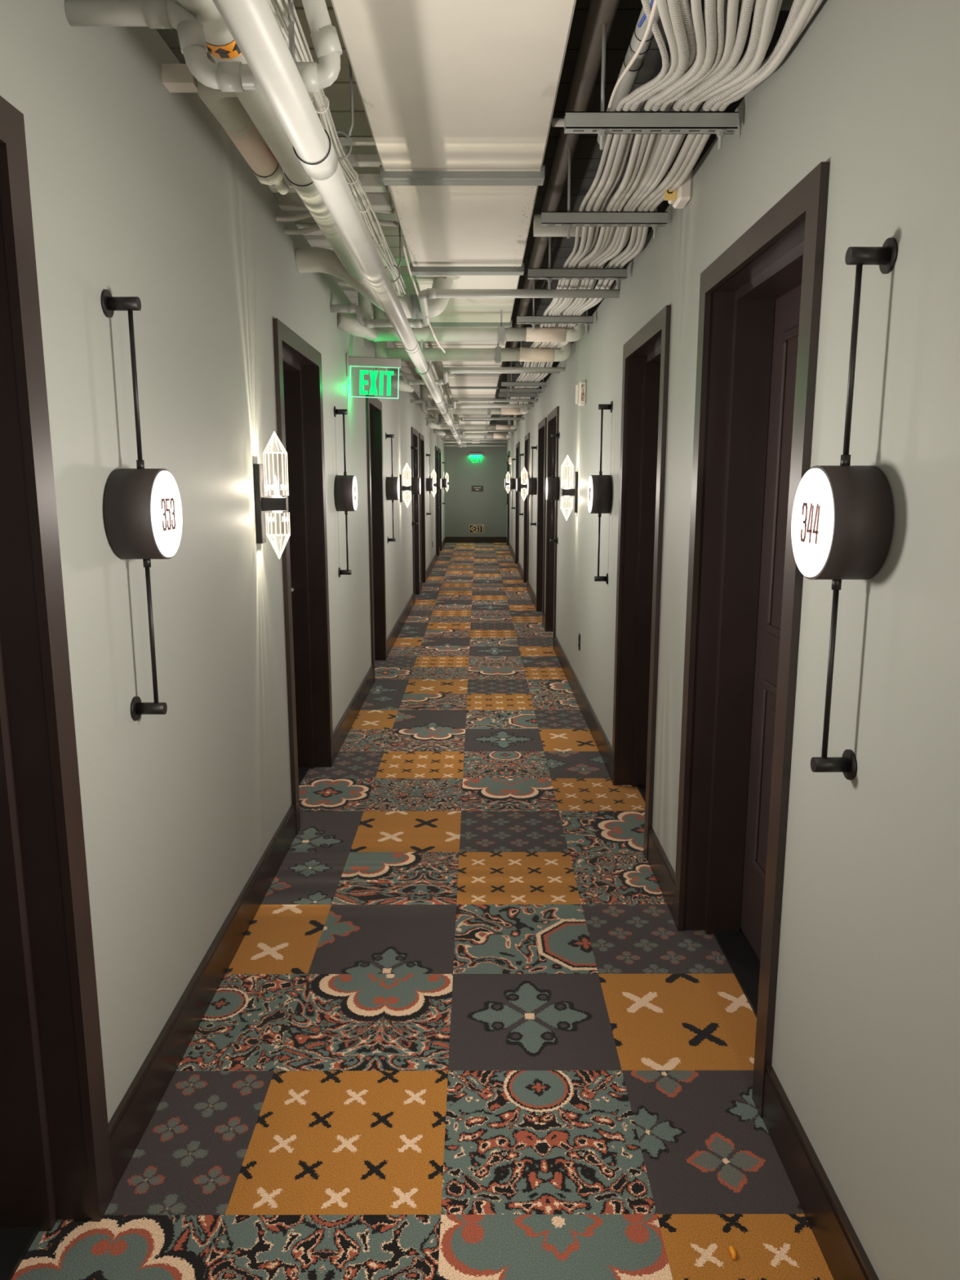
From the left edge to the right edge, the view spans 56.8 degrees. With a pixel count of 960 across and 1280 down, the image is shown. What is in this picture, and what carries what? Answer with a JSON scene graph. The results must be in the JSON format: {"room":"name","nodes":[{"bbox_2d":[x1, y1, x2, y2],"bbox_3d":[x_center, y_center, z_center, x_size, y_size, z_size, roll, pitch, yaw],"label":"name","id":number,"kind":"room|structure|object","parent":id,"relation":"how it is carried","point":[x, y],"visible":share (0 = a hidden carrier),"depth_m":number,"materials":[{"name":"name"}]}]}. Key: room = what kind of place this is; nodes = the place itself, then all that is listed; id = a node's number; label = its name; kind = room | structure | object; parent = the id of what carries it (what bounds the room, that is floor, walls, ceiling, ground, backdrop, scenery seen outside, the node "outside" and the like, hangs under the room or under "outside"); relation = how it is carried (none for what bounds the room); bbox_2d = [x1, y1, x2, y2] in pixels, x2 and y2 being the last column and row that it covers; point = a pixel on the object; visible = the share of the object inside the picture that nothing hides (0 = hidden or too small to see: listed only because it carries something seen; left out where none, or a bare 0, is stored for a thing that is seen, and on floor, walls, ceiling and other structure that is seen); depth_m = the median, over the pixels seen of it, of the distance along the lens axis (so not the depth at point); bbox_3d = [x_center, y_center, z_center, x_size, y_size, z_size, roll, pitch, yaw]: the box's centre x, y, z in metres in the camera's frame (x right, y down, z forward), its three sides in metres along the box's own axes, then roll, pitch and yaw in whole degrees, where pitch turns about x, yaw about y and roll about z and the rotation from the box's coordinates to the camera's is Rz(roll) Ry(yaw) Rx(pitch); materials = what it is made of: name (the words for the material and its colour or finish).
{"room":"hotel corridor","nodes":[
{"label":"hotel corridor","id":0,"kind":"room"},
{"bbox_2d":[0,0,444,1123],"bbox_3d":[-0.982,-1.615,9.512,0.280,2.900,25.300,0,10,0],"label":"wall","id":1,"kind":"structure","parent":0,"point":[137,188],"depth_m":2.38,"materials":[{"name":"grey paint"}]},
{"bbox_2d":[0,95,114,1279],"bbox_3d":[-0.931,0.237,1.265,0.253,2.185,1.010,0,10,0],"label":"door","id":2,"kind":"structure","parent":1,"relation":"in","point":[55,1164],"depth_m":1.74,"materials":[{"name":"brown wood"}]},
{"bbox_2d":[100,289,182,720],"bbox_3d":[-0.770,-0.289,2.041,0.109,0.978,0.206,0,10,0],"label":"lamp","id":3,"kind":"object","parent":1,"relation":"attached to","point":[143,508],"visible":1,"depth_m":1.98,"materials":[{"name":"metal"}]},
{"bbox_2d":[160,57,288,195],"bbox_3d":[-0.717,-1.516,2.680,0.220,0.137,0.786,0,10,0],"label":"pipe stub","id":4,"kind":"object","parent":1,"relation":"attached to","point":[226,108],"visible":0.51,"depth_m":2.49,"materials":[{"name":"beige paint"}]},
{"bbox_2d":[253,431,290,559],"bbox_3d":[-0.768,-0.533,3.291,0.120,0.468,0.089,0,10,0],"label":"lamp","id":5,"kind":"object","parent":1,"relation":"attached to","point":[276,504],"visible":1,"depth_m":3.28,"materials":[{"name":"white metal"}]},
{"bbox_2d":[107,537,445,1191],"bbox_3d":[-0.834,-0.259,9.749,0.015,0.146,25.284,0,10,0],"label":"baseboard","id":6,"kind":"structure","parent":1,"relation":"attached to","point":[135,1112],"depth_m":2.60,"materials":[{"name":"wood"}]},
{"bbox_2d":[272,318,333,835],"bbox_3d":[-0.938,-0.301,4.244,0.253,2.185,1.015,0,10,0],"label":"door","id":7,"kind":"structure","parent":1,"relation":"in","point":[297,363],"depth_m":4.61,"materials":[{"name":"brown wood"}]},
{"bbox_2d":[262,173,387,192],"bbox_3d":[-0.679,-1.808,3.513,0.620,0.050,0.070,0,10,0],"label":"strip","id":8,"kind":"object","parent":1,"relation":"attached to","point":[371,182],"visible":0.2,"depth_m":3.48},
{"bbox_2d":[273,192,391,210],"bbox_3d":[-0.679,-1.818,3.684,0.620,0.050,0.070,0,10,0],"label":"strip","id":9,"kind":"object","parent":1,"relation":"attached to","point":[290,201],"visible":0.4,"depth_m":3.65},
{"bbox_2d":[275,208,394,222],"bbox_3d":[-0.673,-1.771,3.682,0.654,0.105,0.066,-3,11,-18],"label":"conduit","id":10,"kind":"object","parent":1,"relation":"attached to","point":[305,215],"visible":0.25,"depth_m":3.64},
{"bbox_2d":[284,219,397,235],"bbox_3d":[-0.674,-1.790,3.841,0.654,0.105,0.066,-3,11,-18],"label":"strip","id":11,"kind":"object","parent":1,"relation":"attached to","point":[304,230],"visible":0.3,"depth_m":3.81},
{"bbox_2d":[333,406,357,577],"bbox_3d":[-0.777,-0.852,5.159,0.109,0.978,0.206,0,10,0],"label":"lamp","id":12,"kind":"object","parent":1,"relation":"attached to","point":[345,486],"visible":1,"depth_m":5.09,"materials":[{"name":"metal"}]},
{"bbox_2d":[337,137,375,145],"bbox_3d":[-0.678,-1.812,3.228,0.620,0.020,0.030,0,10,0],"label":"strip","id":13,"kind":"object","parent":1,"relation":"attached to","point":[344,140],"visible":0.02,"depth_m":3.21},
{"bbox_2d":[337,312,377,339],"bbox_3d":[-0.729,-1.870,5.288,0.293,0.126,0.106,-10,14,-43],"label":"pipe","id":14,"kind":"object","parent":1,"relation":"attached to","point":[350,325],"visible":0.79,"depth_m":5.23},
{"bbox_2d":[342,154,381,166],"bbox_3d":[-0.678,-1.809,3.350,0.620,0.030,0.050,0,10,0],"label":"strip","id":15,"kind":"object","parent":1,"relation":"attached to","point":[355,160],"visible":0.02,"depth_m":3.33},
{"bbox_2d":[346,352,400,399],"bbox_3d":[-0.667,-1.658,5.593,0.339,0.270,0.120,0,10,0],"label":"exit sign","id":16,"kind":"object","parent":1,"relation":"attached to","point":[366,362],"visible":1,"depth_m":5.58,"materials":[{"name":"green"}]},
{"bbox_2d":[295,247,453,319],"bbox_3d":[-0.531,-1.805,4.449,0.274,0.260,1.103,6,12,31],"label":"pipe","id":17,"kind":"object","parent":1,"relation":"attached to","point":[308,260],"visible":0.72,"depth_m":4.22,"materials":[{"name":"paint"}]},
{"bbox_2d":[365,391,386,683],"bbox_3d":[-0.945,-0.825,7.145,0.253,2.185,0.960,0,10,0],"label":"door","id":18,"kind":"structure","parent":1,"relation":"in","point":[373,406],"depth_m":7.48,"materials":[{"name":"brown wood"}]},
{"bbox_2d":[385,432,399,542],"bbox_3d":[-0.784,-1.361,7.983,0.108,0.978,0.206,0,10,0],"label":"lamp","id":19,"kind":"object","parent":1,"relation":"attached to","point":[393,486],"visible":1,"depth_m":7.91,"materials":[{"name":"metal"}]},
{"bbox_2d":[391,376,413,392],"bbox_3d":[-0.736,-2.401,8.342,0.293,0.126,0.106,-10,14,-43],"label":"pipe","id":20,"kind":"object","parent":1,"relation":"attached to","point":[402,386],"visible":0.71,"depth_m":8.29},
{"bbox_2d":[399,462,411,507],"bbox_3d":[-0.782,-1.625,9.338,0.120,0.468,0.089,0,10,0],"label":"lamp","id":21,"kind":"object","parent":1,"relation":"attached to","point":[405,487],"visible":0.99,"depth_m":9.33,"materials":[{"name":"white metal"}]},
{"bbox_2d":[410,426,419,603],"bbox_3d":[-0.955,-1.621,11.559,0.253,2.185,1.010,0,10,0],"label":"door","id":22,"kind":"structure","parent":1,"relation":"in","point":[415,541],"depth_m":11.95,"materials":[{"name":"brown wood"}]},
{"bbox_2d":[410,445,420,524],"bbox_3d":[-0.791,-1.898,10.955,0.108,0.978,0.206,0,10,0],"label":"lamp","id":23,"kind":"object","parent":1,"relation":"attached to","point":[415,482],"visible":0.98,"depth_m":10.88,"materials":[{"name":"metal"}]},
{"bbox_2d":[418,432,426,590],"bbox_3d":[-0.958,-1.875,12.966,0.253,2.185,1.010,0,10,0],"label":"door","id":24,"kind":"structure","parent":1,"relation":"in","point":[421,438],"depth_m":13.31,"materials":[{"name":"brown wood"}]},
{"bbox_2d":[426,453,433,515],"bbox_3d":[-0.798,-2.468,14.114,0.108,0.978,0.206,0,10,0],"label":"lamp","id":25,"kind":"object","parent":1,"relation":"attached to","point":[429,482],"visible":1,"depth_m":14.04,"materials":[{"name":"metal"}]},
{"bbox_2d":[435,445,439,555],"bbox_3d":[-0.969,-2.720,17.645,0.253,2.185,1.100,0,10,0],"label":"door","id":26,"kind":"structure","parent":1,"relation":"in","point":[437,501],"depth_m":18.02,"materials":[{"name":"brown wood"}]},
{"bbox_2d":[435,458,440,508],"bbox_3d":[-0.805,-3.010,17.116,0.108,0.978,0.206,0,10,0],"label":"lamp","id":27,"kind":"object","parent":1,"relation":"attached to","point":[438,480],"visible":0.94,"depth_m":17.04,"materials":[{"name":"metal"}]},
{"bbox_2d":[438,448,441,551],"bbox_3d":[-0.972,-2.965,19.003,0.253,2.185,1.000,0,10,0],"label":"door","id":28,"kind":"structure","parent":1,"relation":"in","point":[439,450],"depth_m":19.34,"materials":[{"name":"brown wood"}]},
{"bbox_2d":[441,461,447,503],"bbox_3d":[-0.813,-3.598,20.373,0.108,0.978,0.206,0,10,0],"label":"lamp","id":29,"kind":"object","parent":1,"relation":"attached to","point":[444,480],"visible":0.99,"depth_m":20.31,"materials":[{"name":"metal"}]},
{"bbox_2d":[386,370,560,385],"bbox_3d":[-0.071,-2.328,7.836,1.535,0.124,0.297,0,10,0],"label":"drain pipe","id":30,"kind":"object","parent":1,"relation":"attached to","point":[410,382],"visible":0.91,"depth_m":7.91,"materials":[{"name":"paint"}]},
{"bbox_2d":[410,398,537,409],"bbox_3d":[-0.077,-2.843,10.690,1.535,0.124,0.297,0,10,0],"label":"drain pipe","id":31,"kind":"object","parent":1,"relation":"attached to","point":[456,400],"visible":0.99,"depth_m":10.55,"materials":[{"name":"paint"}]},
{"bbox_2d":[329,288,619,328],"bbox_3d":[-0.103,-1.752,4.645,1.606,0.126,0.441,5,11,24],"label":"drain pipe","id":32,"kind":"object","parent":1,"relation":"attached to","point":[429,293],"visible":0.98,"depth_m":4.49,"materials":[{"name":"paint"}]},
{"bbox_2d":[425,417,524,425],"bbox_3d":[-0.085,-3.411,13.839,1.535,0.124,0.297,0,10,0],"label":"drain pipe","id":33,"kind":"object","parent":1,"relation":"attached to","point":[460,419],"visible":1,"depth_m":13.70,"materials":[{"name":"paint"}]},
{"bbox_2d":[443,440,507,442],"bbox_3d":[-0.102,-4.730,21.197,1.535,0.040,0.040,0,10,0],"label":"pipe","id":34,"kind":"object","parent":1,"relation":"attached to","point":[443,441],"visible":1,"depth_m":21.18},
{"bbox_2d":[444,444,507,446],"bbox_3d":[-0.103,-4.732,21.603,1.535,0.048,0.048,0,10,0],"label":"pipe","id":35,"kind":"object","parent":1,"relation":"attached to","point":[445,445],"visible":1,"depth_m":21.59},
{"bbox_2d":[441,438,510,439],"bbox_3d":[-0.099,-4.499,19.918,1.535,0.040,0.040,0,10,0],"label":"pipe","id":36,"kind":"object","parent":1,"relation":"attached to","point":[442,438],"visible":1,"depth_m":19.90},
{"bbox_2d":[11,542,833,1279],"bbox_3d":[-0.072,-0.188,9.772,2.140,0.001,25.300,0,10,0],"label":"floor","id":37,"kind":"structure","parent":0,"point":[464,1027],"depth_m":2.47,"materials":[{"name":"carpet"}]},
{"bbox_2d":[155,0,754,423],"bbox_3d":[-0.072,-3.077,9.251,2.140,0.070,25.300,0,10,0],"label":"ceiling","id":38,"kind":"structure","parent":0,"point":[588,154],"depth_m":3.59,"materials":[{"name":"paint"}]},
{"bbox_2d":[64,0,342,92],"bbox_3d":[-0.550,-1.396,1.735,0.548,0.573,0.158,0,10,0],"label":"drain pipe","id":39,"kind":"object","parent":38,"relation":"hanging from","point":[226,77],"visible":0.91,"depth_m":1.77,"materials":[{"name":"paint"}]},
{"bbox_2d":[176,0,368,282],"bbox_3d":[-0.558,-1.168,1.008,0.116,0.116,7.402,0,10,0],"label":"pipe","id":40,"kind":"object","parent":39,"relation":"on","point":[221,45],"visible":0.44,"depth_m":2.39,"materials":[{"name":"white"}]},
{"bbox_2d":[267,0,406,295],"bbox_3d":[-0.397,-1.573,2.408,0.084,0.460,4.500,0,10,0],"label":"wire bundle","id":41,"kind":"object","parent":38,"relation":"hanging from","point":[283,8],"visible":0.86,"depth_m":2.50,"materials":[{"name":"white plastic"}]},
{"bbox_2d":[212,0,466,447],"bbox_3d":[-0.377,-2.449,7.915,0.240,0.692,21.450,0,10,0],"label":"pipe","id":42,"kind":"object","parent":38,"relation":"hanging from","point":[252,24],"visible":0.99,"depth_m":1.83,"materials":[{"name":"white"}]},
{"bbox_2d":[422,341,455,422],"bbox_3d":[-0.447,-3.499,13.645,0.022,0.022,14.300,0,10,0],"label":"pipe","id":43,"kind":"object","parent":42,"relation":"attached to","point":[424,344],"visible":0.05,"depth_m":8.80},
{"bbox_2d":[330,0,576,432],"bbox_3d":[-0.076,-2.828,9.041,0.584,0.266,24.400,0,10,0],"label":"air duct","id":44,"kind":"object","parent":38,"relation":"hanging from","point":[458,97],"visible":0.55,"depth_m":2.74,"materials":[{"name":"metal"}]},
{"bbox_2d":[401,244,445,352],"bbox_3d":[-0.306,-1.770,4.713,0.061,0.301,1.310,1,10,6],"label":"loose cable","id":45,"kind":"object","parent":44,"relation":"hanging from","point":[402,245],"visible":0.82,"depth_m":4.57,"materials":[{"name":"white plastic"}]},
{"bbox_2d":[551,118,564,126],"bbox_3d":[0.386,-1.634,2.805,0.315,0.024,0.024,0,10,0],"label":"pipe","id":46,"kind":"object","parent":44,"relation":"attached to","point":[555,122],"visible":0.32,"depth_m":2.79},
{"bbox_2d":[597,0,660,146],"bbox_3d":[0.429,-1.603,2.405,0.056,0.057,1.300,0,10,0],"label":"pipe","id":47,"kind":"object","parent":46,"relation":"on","point":[625,87],"visible":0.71,"depth_m":2.44,"materials":[{"name":"white"}]},
{"bbox_2d":[533,213,600,236],"bbox_3d":[0.421,-1.772,3.796,0.380,0.090,0.090,0,10,0],"label":"pipe","id":48,"kind":"object","parent":44,"relation":"attached to","point":[538,231],"visible":0.34,"depth_m":3.77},
{"bbox_2d":[357,291,586,343],"bbox_3d":[-0.053,-2.155,5.685,1.460,0.482,0.107,0,10,0],"label":"pipe","id":49,"kind":"object","parent":38,"relation":"attached to","point":[500,334],"visible":0.59,"depth_m":5.67,"materials":[{"name":"metal"}]},
{"bbox_2d":[373,298,571,363],"bbox_3d":[-0.055,-2.312,6.581,1.472,0.492,0.120,0,10,0],"label":"pipe","id":50,"kind":"object","parent":38,"relation":"hanging from","point":[497,354],"visible":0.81,"depth_m":6.57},
{"bbox_2d":[419,376,529,414],"bbox_3d":[-0.067,-3.270,11.895,1.476,0.494,0.124,0,10,0],"label":"pipe","id":51,"kind":"object","parent":38,"relation":"hanging from","point":[515,411],"visible":0.69,"depth_m":11.88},
{"bbox_2d":[432,399,518,430],"bbox_3d":[-0.075,-3.860,15.214,1.456,0.511,0.103,0,10,0],"label":"pipe","id":52,"kind":"object","parent":38,"relation":"hanging from","point":[504,427],"visible":0.64,"depth_m":15.21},
{"bbox_2d":[438,413,513,439],"bbox_3d":[-0.080,-4.282,17.667,1.485,0.553,0.134,0,10,0],"label":"pipe","id":53,"kind":"object","parent":38,"relation":"hanging from","point":[485,435],"visible":0.63,"depth_m":17.65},
{"bbox_2d":[498,361,539,400],"bbox_3d":[0.441,-2.945,10.038,0.460,0.470,0.041,0,10,0],"label":"rack","id":54,"kind":"object","parent":38,"relation":"hanging from","point":[500,394],"visible":0.88,"depth_m":10.05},
{"bbox_2d":[499,361,542,396],"bbox_3d":[0.443,-2.856,9.546,0.460,0.470,0.041,0,10,0],"label":"rack","id":55,"kind":"object","parent":38,"relation":"hanging from","point":[538,390],"visible":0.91,"depth_m":9.56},
{"bbox_2d":[524,0,782,398],"bbox_3d":[0.581,-2.322,7.254,0.132,0.068,14.100,0,10,0],"label":"cable","id":56,"kind":"object","parent":55,"relation":"on","point":[780,2],"visible":0.05,"depth_m":2.57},
{"bbox_2d":[524,0,804,404],"bbox_3d":[0.609,-2.318,7.255,0.143,0.094,14.101,0,10,0],"label":"cable","id":57,"kind":"object","parent":55,"relation":"on","point":[797,6],"visible":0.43,"depth_m":2.62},
{"bbox_2d":[501,361,546,391],"bbox_3d":[0.444,-2.740,8.906,0.460,0.470,0.041,0,10,0],"label":"rack","id":58,"kind":"object","parent":38,"relation":"hanging from","point":[511,384],"visible":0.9,"depth_m":8.92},
{"bbox_2d":[516,252,594,331],"bbox_3d":[0.452,-2.092,5.314,0.460,0.470,0.041,0,10,0],"label":"rack","id":59,"kind":"object","parent":38,"relation":"hanging from","point":[533,320],"visible":0.89,"depth_m":5.33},
{"bbox_2d":[509,0,619,347],"bbox_3d":[0.323,-1.778,2.982,0.072,0.071,11.500,0,10,0],"label":"pipe","id":60,"kind":"object","parent":38,"relation":"hanging from","point":[588,62],"visible":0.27,"depth_m":2.84,"materials":[{"name":"metal"}]},
{"bbox_2d":[528,180,627,288],"bbox_3d":[0.455,-1.876,4.118,0.460,0.470,0.041,0,10,0],"label":"rack","id":61,"kind":"object","parent":38,"relation":"hanging from","point":[617,274],"visible":0.92,"depth_m":4.13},
{"bbox_2d":[541,148,667,238],"bbox_3d":[0.457,-1.719,3.247,0.460,0.470,0.041,0,10,0],"label":"rack","id":62,"kind":"object","parent":38,"relation":"hanging from","point":[568,219],"visible":0.91,"depth_m":3.26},
{"bbox_2d":[564,0,738,150],"bbox_3d":[0.459,-1.559,2.362,0.460,0.470,0.041,0,10,0],"label":"support bracket","id":63,"kind":"object","parent":38,"relation":"hanging from","point":[602,123],"visible":0.97,"depth_m":2.37,"materials":[{"name":"metal"}]},
{"bbox_2d":[509,0,668,404],"bbox_3d":[0.325,-2.311,7.256,0.210,0.091,14.101,0,10,0],"label":"cable","id":64,"kind":"object","parent":63,"relation":"on","point":[646,4],"visible":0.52,"depth_m":2.29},
{"bbox_2d":[510,0,678,404],"bbox_3d":[0.348,-2.315,7.255,0.208,0.094,14.101,0,10,0],"label":"cable","id":65,"kind":"object","parent":63,"relation":"on","point":[662,5],"visible":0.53,"depth_m":2.36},
{"bbox_2d":[511,0,688,404],"bbox_3d":[0.371,-2.316,7.255,0.204,0.099,14.101,0,10,0],"label":"cable","id":66,"kind":"object","parent":63,"relation":"on","point":[674,10],"visible":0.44,"depth_m":2.29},
{"bbox_2d":[512,0,706,408],"bbox_3d":[0.418,-2.315,7.255,0.186,0.094,14.101,0,10,0],"label":"cable","id":67,"kind":"object","parent":63,"relation":"on","point":[696,8],"visible":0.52,"depth_m":2.30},
{"bbox_2d":[515,0,717,403],"bbox_3d":[0.441,-2.318,7.255,0.182,0.094,14.101,0,10,0],"label":"cable","id":68,"kind":"object","parent":63,"relation":"on","point":[710,6],"visible":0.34,"depth_m":2.20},
{"bbox_2d":[516,0,724,404],"bbox_3d":[0.464,-2.315,7.255,0.166,0.083,14.101,0,10,0],"label":"cable","id":69,"kind":"object","parent":63,"relation":"on","point":[720,3],"visible":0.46,"depth_m":2.32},
{"bbox_2d":[519,0,739,398],"bbox_3d":[0.487,-2.323,7.254,0.166,0.083,14.101,0,10,0],"label":"cable","id":70,"kind":"object","parent":63,"relation":"on","point":[732,6],"visible":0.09,"depth_m":2.02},
{"bbox_2d":[517,0,754,408],"bbox_3d":[0.510,-2.317,7.255,0.160,0.095,14.101,0,10,0],"label":"cable","id":71,"kind":"object","parent":63,"relation":"on","point":[747,6],"visible":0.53,"depth_m":2.29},
{"bbox_2d":[520,0,767,403],"bbox_3d":[0.539,-2.316,7.255,0.164,0.097,14.101,0,10,0],"label":"cable","id":72,"kind":"object","parent":63,"relation":"on","point":[760,6],"visible":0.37,"depth_m":2.22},
{"bbox_2d":[521,0,777,404],"bbox_3d":[0.562,-2.315,7.255,0.157,0.099,14.101,0,10,0],"label":"cable","id":73,"kind":"object","parent":63,"relation":"on","point":[771,5],"visible":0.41,"depth_m":2.20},
{"bbox_2d":[525,0,817,403],"bbox_3d":[0.618,-2.314,7.256,0.127,0.102,14.101,0,10,0],"label":"cable","id":74,"kind":"object","parent":63,"relation":"on","point":[808,6],"visible":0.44,"depth_m":2.17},
{"bbox_2d":[526,0,822,403],"bbox_3d":[0.628,-2.315,7.256,0.112,0.094,14.101,0,10,0],"label":"cable","id":75,"kind":"object","parent":63,"relation":"on","point":[705,137],"visible":0.34,"depth_m":2.85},
{"bbox_3d":[0.461,-1.382,1.378,0.460,0.470,0.041,0,10,0],"label":"rack","id":76,"kind":"object","parent":38,"relation":"hanging from","visible":0},
{"bbox_2d":[524,0,697,376],"bbox_3d":[0.395,-2.326,7.253,0.197,0.078,14.101,0,10,0],"label":"cable","id":77,"kind":"object","parent":76,"relation":"on","point":[685,6],"visible":0.23,"depth_m":2.24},
{"bbox_2d":[606,0,657,111],"bbox_3d":[0.339,-1.332,1.751,0.044,0.109,1.322,0,10,2],"label":"wire","id":78,"kind":"object","parent":76,"relation":"hanging from","point":[655,4],"visible":0.96,"depth_m":2.02,"materials":[{"name":"white plastic"}]},
{"bbox_2d":[444,423,507,537],"bbox_3d":[-0.101,-3.875,22.037,2.100,2.900,0.150,0,10,0],"label":"wall","id":79,"kind":"structure","parent":0,"point":[464,507],"depth_m":21.99,"materials":[{"name":"paint"}]},
{"bbox_2d":[445,537,506,542],"bbox_3d":[-0.103,-2.506,22.200,1.535,0.146,0.015,0,10,0],"label":"baseboard","id":80,"kind":"structure","parent":79,"relation":"attached to","point":[448,540],"depth_m":22.19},
{"bbox_2d":[469,524,484,533],"bbox_3d":[-0.081,-2.773,22.153,0.374,0.204,0.013,0,10,0],"label":"exit sign","id":81,"kind":"object","parent":79,"relation":"attached to","point":[473,528],"visible":1,"depth_m":22.15,"materials":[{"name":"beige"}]},
{"bbox_2d":[506,0,959,1279],"bbox_3d":[0.833,-1.616,9.516,0.280,2.900,25.300,0,10,0],"label":"wall","id":82,"kind":"structure","parent":0,"point":[866,1047],"depth_m":1.67,"materials":[{"name":"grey paint"}]},
{"bbox_2d":[450,428,516,432],"bbox_3d":[0.069,-3.887,16.472,1.216,0.068,0.048,0,10,0],"label":"pipe","id":83,"kind":"object","parent":82,"relation":"attached to","point":[458,430],"visible":0.64,"depth_m":16.45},
{"bbox_2d":[435,402,533,408],"bbox_3d":[0.056,-2.993,11.349,1.266,0.080,0.060,0,10,0],"label":"pipe","id":84,"kind":"object","parent":82,"relation":"attached to","point":[529,404],"visible":0.82,"depth_m":11.32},
{"bbox_2d":[440,367,565,371],"bbox_3d":[0.190,-2.217,7.272,1.015,0.034,0.034,0,10,0],"label":"pipe","id":85,"kind":"object","parent":82,"relation":"attached to","point":[442,369],"visible":1,"depth_m":7.26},
{"bbox_2d":[506,450,510,546],"bbox_3d":[0.776,-3.248,20.572,0.253,2.185,0.980,0,10,0],"label":"door","id":86,"kind":"structure","parent":82,"relation":"in","point":[508,451],"depth_m":20.94,"materials":[{"name":"brown wood"}]},
{"bbox_2d":[509,458,515,508],"bbox_3d":[0.622,-2.992,17.021,0.108,0.978,0.206,0,10,0],"label":"lamp","id":87,"kind":"object","parent":82,"relation":"attached to","point":[512,481],"visible":0.99,"depth_m":16.94,"materials":[{"name":"metal"}]},
{"bbox_2d":[515,441,519,564],"bbox_3d":[0.787,-2.409,15.927,0.253,2.185,1.100,0,10,0],"label":"door","id":88,"kind":"structure","parent":82,"relation":"in","point":[517,445],"depth_m":16.29,"materials":[{"name":"brown wood"}]},
{"bbox_2d":[516,453,524,515],"bbox_3d":[0.629,-2.437,13.940,0.108,0.978,0.206,0,10,0],"label":"lamp","id":89,"kind":"object","parent":82,"relation":"attached to","point":[518,480],"visible":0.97,"depth_m":13.87,"materials":[{"name":"metal"}]},
{"bbox_2d":[520,466,529,500],"bbox_3d":[0.627,-2.156,12.284,0.120,0.468,0.089,0,10,0],"label":"lamp","id":90,"kind":"object","parent":82,"relation":"attached to","point":[523,486],"visible":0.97,"depth_m":12.28,"materials":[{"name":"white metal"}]},
{"bbox_2d":[523,432,529,590],"bbox_3d":[0.794,-1.870,12.935,0.253,2.185,1.060,0,10,0],"label":"door","id":91,"kind":"structure","parent":82,"relation":"in","point":[526,452],"depth_m":13.30,"materials":[{"name":"brown wood"}]},
{"bbox_2d":[527,444,537,526],"bbox_3d":[0.636,-1.877,10.840,0.108,0.978,0.206,0,10,0],"label":"lamp","id":92,"kind":"object","parent":82,"relation":"attached to","point":[531,482],"visible":1,"depth_m":10.77,"materials":[{"name":"metal"}]},
{"bbox_2d":[536,417,546,625],"bbox_3d":[0.801,-1.328,9.934,0.253,2.185,1.100,0,10,0],"label":"door","id":93,"kind":"structure","parent":82,"relation":"in","point":[542,425],"depth_m":10.33,"materials":[{"name":"brown wood"}]},
{"bbox_2d":[544,406,559,648],"bbox_3d":[0.804,-1.077,8.546,0.253,2.185,1.100,0,10,0],"label":"door","id":94,"kind":"structure","parent":82,"relation":"in","point":[553,416],"depth_m":8.98,"materials":[{"name":"brown wood"}]},
{"bbox_2d":[545,431,559,543],"bbox_3d":[0.643,-1.341,7.868,0.108,0.978,0.206,0,10,0],"label":"lamp","id":95,"kind":"object","parent":82,"relation":"attached to","point":[552,487],"visible":1,"depth_m":7.79,"materials":[{"name":"metal"}]},
{"bbox_2d":[560,454,577,520],"bbox_3d":[0.641,-1.091,6.379,0.120,0.468,0.089,0,10,0],"label":"lamp","id":96,"kind":"object","parent":82,"relation":"attached to","point":[566,492],"visible":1,"depth_m":6.37,"materials":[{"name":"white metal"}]},
{"bbox_2d":[575,381,586,405],"bbox_3d":[0.670,-1.638,5.904,0.062,0.152,0.111,0,10,0],"label":"fire alarm","id":97,"kind":"object","parent":82,"relation":"attached to","point":[580,388],"visible":1,"depth_m":5.86,"materials":[{"name":"white plastic"}]},
{"bbox_2d":[587,401,613,583],"bbox_3d":[0.649,-0.790,4.818,0.109,0.978,0.206,0,10,0],"label":"lamp","id":98,"kind":"object","parent":82,"relation":"attached to","point":[599,486],"visible":1,"depth_m":4.75,"materials":[{"name":"metal"}]},
{"bbox_2d":[611,305,671,860],"bbox_3d":[0.815,-0.251,3.965,0.253,2.185,0.990,0,10,0],"label":"door","id":99,"kind":"structure","parent":82,"relation":"in","point":[646,355],"depth_m":4.31,"materials":[{"name":"brown wood"}]},
{"bbox_2d":[663,168,693,208],"bbox_3d":[0.665,-1.533,3.007,0.085,0.110,0.110,0,10,0],"label":"fire alarm","id":100,"kind":"object","parent":82,"relation":"attached to","point":[679,198],"visible":0.54,"depth_m":2.97,"materials":[{"name":"white plastic"}]},
{"bbox_2d":[506,537,879,1279],"bbox_3d":[0.686,-0.259,9.753,0.015,0.146,25.284,0,10,0],"label":"baseboard","id":101,"kind":"structure","parent":82,"relation":"attached to","point":[844,1255],"depth_m":1.96,"materials":[{"name":"wood"}]},
{"bbox_2d":[673,161,830,1118],"bbox_3d":[0.818,0.016,2.487,0.253,2.185,0.995,0,10,0],"label":"door","id":102,"kind":"structure","parent":82,"relation":"in","point":[758,324],"depth_m":2.79,"materials":[{"name":"brown wood"}]},
{"bbox_2d":[740,0,793,12],"bbox_3d":[0.730,-1.504,1.915,0.271,0.252,0.252,0,10,0],"label":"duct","id":103,"kind":"object","parent":82,"relation":"attached to","point":[786,5],"visible":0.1,"depth_m":1.94,"materials":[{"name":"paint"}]},
{"bbox_2d":[791,237,897,779],"bbox_3d":[0.657,-0.213,1.622,0.109,0.978,0.206,0,10,0],"label":"lamp","id":104,"kind":"object","parent":82,"relation":"attached to","point":[842,515],"visible":1,"depth_m":1.56,"materials":[{"name":"metal"}]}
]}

